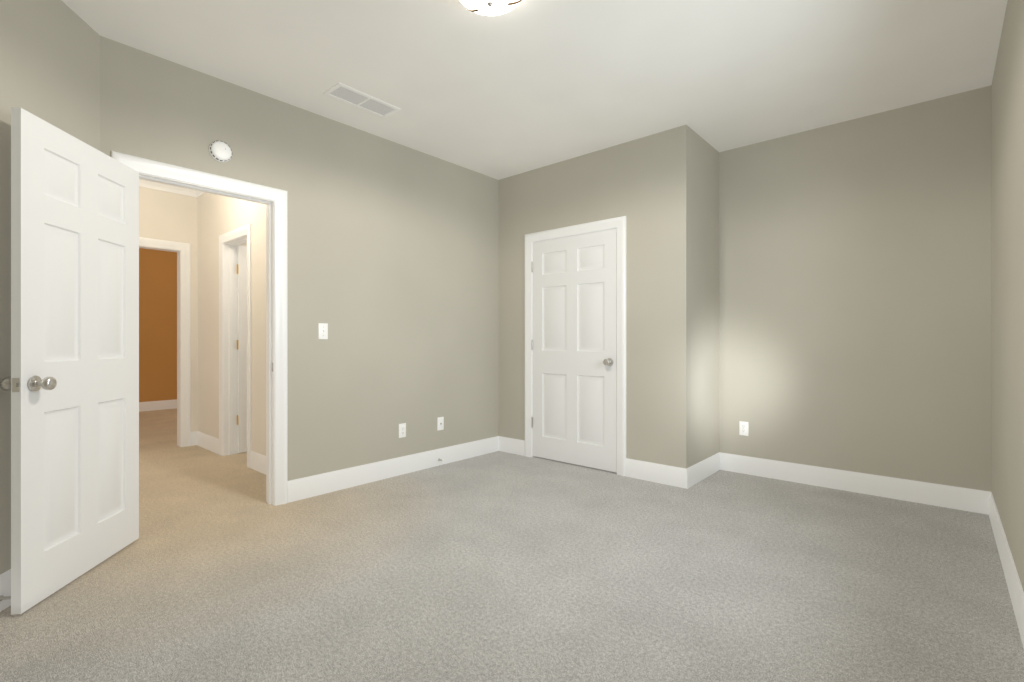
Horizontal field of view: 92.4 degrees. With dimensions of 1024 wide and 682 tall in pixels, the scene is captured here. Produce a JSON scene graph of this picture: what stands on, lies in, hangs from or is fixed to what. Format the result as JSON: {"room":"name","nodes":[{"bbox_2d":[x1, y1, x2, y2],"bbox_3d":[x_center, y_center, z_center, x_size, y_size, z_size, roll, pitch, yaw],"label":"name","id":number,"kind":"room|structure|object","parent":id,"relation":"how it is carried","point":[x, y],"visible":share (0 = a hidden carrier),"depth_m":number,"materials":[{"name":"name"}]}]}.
{"room":"empty bedroom","nodes":[
{"label":"empty bedroom","id":0,"kind":"room"},
{"bbox_2d":[0,0,99,573],"bbox_3d":[-2.053,-0.260,1.345,0.120,2.720,2.729,0,0,-9],"label":"wall","id":1,"kind":"structure","parent":0,"point":[50,61],"depth_m":2.16,"materials":[{"name":"beige paint"}]},
{"bbox_2d":[139,248,176,401],"bbox_3d":[-5.954,-0.260,7.587,0.120,2.720,3.940,0,0,41],"label":"wall","id":2,"kind":"structure","parent":0,"point":[157,325],"depth_m":7.83,"materials":[{"name":"paint"}]},
{"bbox_2d":[139,399,176,411],"bbox_3d":[-5.903,1.028,7.542,0.014,0.145,3.700,0,0,41],"label":"baseboard","id":3,"kind":"structure","parent":2,"relation":"attached to","point":[164,404],"depth_m":7.82,"materials":[{"name":"white wood"}]},
{"bbox_2d":[139,186,246,431],"bbox_3d":[-3.339,-0.260,5.290,0.120,2.720,3.940,0,0,41],"label":"wall","id":4,"kind":"structure","parent":0,"point":[167,216],"depth_m":5.09,"materials":[{"name":"beige paint"}]},
{"bbox_2d":[139,237,190,446],"bbox_3d":[-3.724,0.040,4.852,0.158,2.120,0.910,0,0,41],"label":"door frame","id":5,"kind":"structure","parent":4,"relation":"attached to","point":[183,250],"depth_m":5.11,"materials":[{"name":"white wood"}]},
{"bbox_2d":[139,179,190,195],"bbox_3d":[-3.696,-1.570,4.737,0.075,0.100,1.020,0,0,41],"label":"crown molding","id":6,"kind":"structure","parent":4,"relation":"attached to","point":[167,188],"depth_m":4.96,"materials":[{"name":"white wood"}]},
{"bbox_2d":[198,193,265,455],"bbox_3d":[-2.415,-0.260,4.478,2.580,2.720,0.120,0,0,41],"label":"wall","id":7,"kind":"structure","parent":0,"point":[218,215],"depth_m":4.79,"materials":[{"name":"beige paint"}]},
{"bbox_2d":[191,190,205,197],"bbox_3d":[-2.434,-1.570,4.366,2.460,0.100,0.075,0,0,41],"label":"crown molding","id":8,"kind":"structure","parent":7,"relation":"attached to","point":[194,193],"depth_m":5.14,"materials":[{"name":"white wood"}]},
{"bbox_2d":[194,431,218,454],"bbox_3d":[-3.087,1.028,4.975,0.675,0.145,0.020,0,0,41],"label":"baseboard","id":9,"kind":"structure","parent":7,"relation":"attached to","point":[211,444],"depth_m":4.98,"materials":[{"name":"white wood"}]},
{"bbox_2d":[219,223,250,467],"bbox_3d":[-2.506,0.040,4.557,0.750,2.120,0.158,0,0,41],"label":"door frame","id":10,"kind":"structure","parent":7,"relation":"attached to","point":[230,241],"depth_m":4.72,"materials":[{"name":"white wood"}]},
{"bbox_2d":[237,245,246,452],"bbox_3d":[-2.471,0.079,4.986,0.181,2.018,0.586,0,0,43],"label":"door","id":11,"kind":"structure","parent":7,"relation":"in","point":[242,348],"depth_m":4.79,"materials":[{"name":"white wood"}]},
{"bbox_2d":[250,451,265,474],"bbox_3d":[-1.880,1.028,3.918,1.035,0.145,0.014,0,0,41],"label":"baseboard","id":12,"kind":"structure","parent":7,"relation":"attached to","point":[257,461],"depth_m":4.14,"materials":[{"name":"white wood"}]},
{"bbox_2d":[100,36,498,480],"bbox_3d":[-0.966,-0.260,4.083,0.120,2.720,4.060,0,0,41],"label":"wall","id":13,"kind":"structure","parent":0,"point":[393,265],"depth_m":3.73,"materials":[{"name":"beige paint"}]},
{"bbox_2d":[111,151,286,505],"bbox_3d":[-1.889,0.040,3.031,0.158,2.120,0.940,0,0,41],"label":"door frame","id":14,"kind":"structure","parent":13,"relation":"attached to","point":[274,200],"depth_m":3.29,"materials":[{"name":"white wood"}]},
{"bbox_2d":[0,107,138,614],"bbox_3d":[-2.026,0.079,2.330,0.181,2.018,0.776,0,0,-8],"label":"entry door","id":15,"kind":"structure","parent":14,"relation":"attached to","point":[71,383],"depth_m":2.21,"materials":[{"name":"white wood"}]},
{"bbox_2d":[209,141,231,161],"bbox_3d":[-1.790,-1.170,3.024,0.038,0.126,0.126,0,0,41],"label":"smoke detector","id":16,"kind":"object","parent":13,"relation":"attached to","point":[219,151],"visible":1,"depth_m":3.01,"materials":[{"name":"white plastic"}]},
{"bbox_2d":[318,323,327,338],"bbox_3d":[-1.356,-0.070,3.534,0.018,0.115,0.070,0,0,41],"label":"switch plate","id":17,"kind":"object","parent":13,"relation":"attached to","point":[322,330],"visible":1,"depth_m":3.53,"materials":[{"name":"white plastic"}]},
{"bbox_2d":[399,423,405,437],"bbox_3d":[-0.904,0.740,4.056,0.008,0.115,0.070,0,0,41],"label":"outlet","id":18,"kind":"object","parent":13,"relation":"attached to","point":[402,430],"visible":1,"depth_m":4.05,"materials":[{"name":"white plastic"}]},
{"bbox_2d":[437,417,443,430],"bbox_3d":[-0.631,0.735,4.361,0.016,0.115,0.070,0,0,41],"label":"outlet","id":19,"kind":"object","parent":13,"relation":"attached to","point":[440,423],"visible":1,"depth_m":4.36,"materials":[{"name":"white plastic"}]},
{"bbox_2d":[0,436,1023,647],"bbox_3d":[-0.100,1.028,2.257,3.590,0.145,5.420,0,0,41],"label":"baseboard","id":20,"kind":"structure","parent":13,"relation":"attached to","point":[965,499],"depth_m":3.68,"materials":[{"name":"white wood"}]},
{"bbox_2d":[0,595,10,600],"bbox_3d":[-2.047,1.045,1.997,0.061,0.022,0.022,0,0,-9],"label":"door stop","id":21,"kind":"object","parent":20,"relation":"attached to","point":[2,597],"visible":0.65,"depth_m":1.99,"materials":[{"name":"grey metal"}]},
{"bbox_2d":[0,408,1023,681],"bbox_3d":[-2.376,1.130,4.257,9.890,0.060,5.660,0,0,41],"label":"floor","id":22,"kind":"structure","parent":0,"point":[498,566],"depth_m":2.20,"materials":[{"name":"grey carpet"}]},
{"bbox_2d":[61,0,1007,179],"bbox_3d":[-2.376,-1.660,4.257,9.890,0.080,5.660,0,0,41],"label":"ceiling","id":23,"kind":"structure","parent":0,"point":[522,86],"depth_m":2.83,"materials":[{"name":"paint"}]},
{"bbox_2d":[323,83,400,117],"bbox_3d":[-1.005,-1.617,3.318,0.205,0.008,0.470,0,0,41],"label":"ceiling vent","id":24,"kind":"object","parent":23,"relation":"in","point":[357,98],"visible":1,"depth_m":3.30,"materials":[{"name":"white metal"}]},
{"bbox_2d":[460,0,521,15],"bbox_3d":[-0.101,-1.560,2.201,0.316,0.121,0.310,0,0,41],"label":"flush-mount ceiling light","id":25,"kind":"object","parent":23,"relation":"attached to","point":[491,7],"visible":1,"depth_m":2.23,"materials":[{"name":"white glass"}]},
{"bbox_2d":[499,125,691,467],"bbox_3d":[0.624,-0.260,4.350,1.915,2.720,0.120,0,0,41],"label":"wall","id":26,"kind":"structure","parent":0,"point":[643,185],"depth_m":3.93,"materials":[{"name":"beige paint"}]},
{"bbox_2d":[532,229,616,472],"bbox_3d":[0.542,0.079,4.367,0.906,2.018,0.181,0,0,41],"label":"closet door","id":27,"kind":"structure","parent":26,"relation":"in","point":[574,349],"depth_m":4.32,"materials":[{"name":"white wood"}]},
{"bbox_2d":[525,216,625,475],"bbox_3d":[0.563,0.040,4.391,1.070,2.120,0.139,0,0,41],"label":"trim","id":28,"kind":"structure","parent":26,"relation":"attached to","point":[618,224],"depth_m":4.13,"materials":[{"name":"white wood"}]},
{"bbox_2d":[692,130,718,464],"bbox_3d":[1.536,-0.260,4.028,0.120,2.720,0.600,0,0,41],"label":"wall","id":29,"kind":"structure","parent":0,"point":[705,299],"depth_m":3.97,"materials":[{"name":"beige paint"}]},
{"bbox_2d":[719,85,991,491],"bbox_3d":[1.773,-0.260,4.299,3.710,2.720,0.120,0,0,41],"label":"wall","id":30,"kind":"structure","parent":0,"point":[855,295],"depth_m":3.54,"materials":[{"name":"beige paint"}]},
{"bbox_2d":[739,421,747,435],"bbox_3d":[1.927,0.728,4.079,0.070,0.115,0.008,0,0,41],"label":"outlet","id":31,"kind":"object","parent":30,"relation":"attached to","point":[743,428],"visible":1,"depth_m":4.08,"materials":[{"name":"white plastic"}]},
{"bbox_2d":[992,0,1023,590],"bbox_3d":[1.254,-0.260,0.988,0.120,2.720,5.540,0,0,41],"label":"wall","id":32,"kind":"structure","parent":0,"point":[1008,286],"depth_m":2.27,"materials":[{"name":"beige paint"}]}
]}

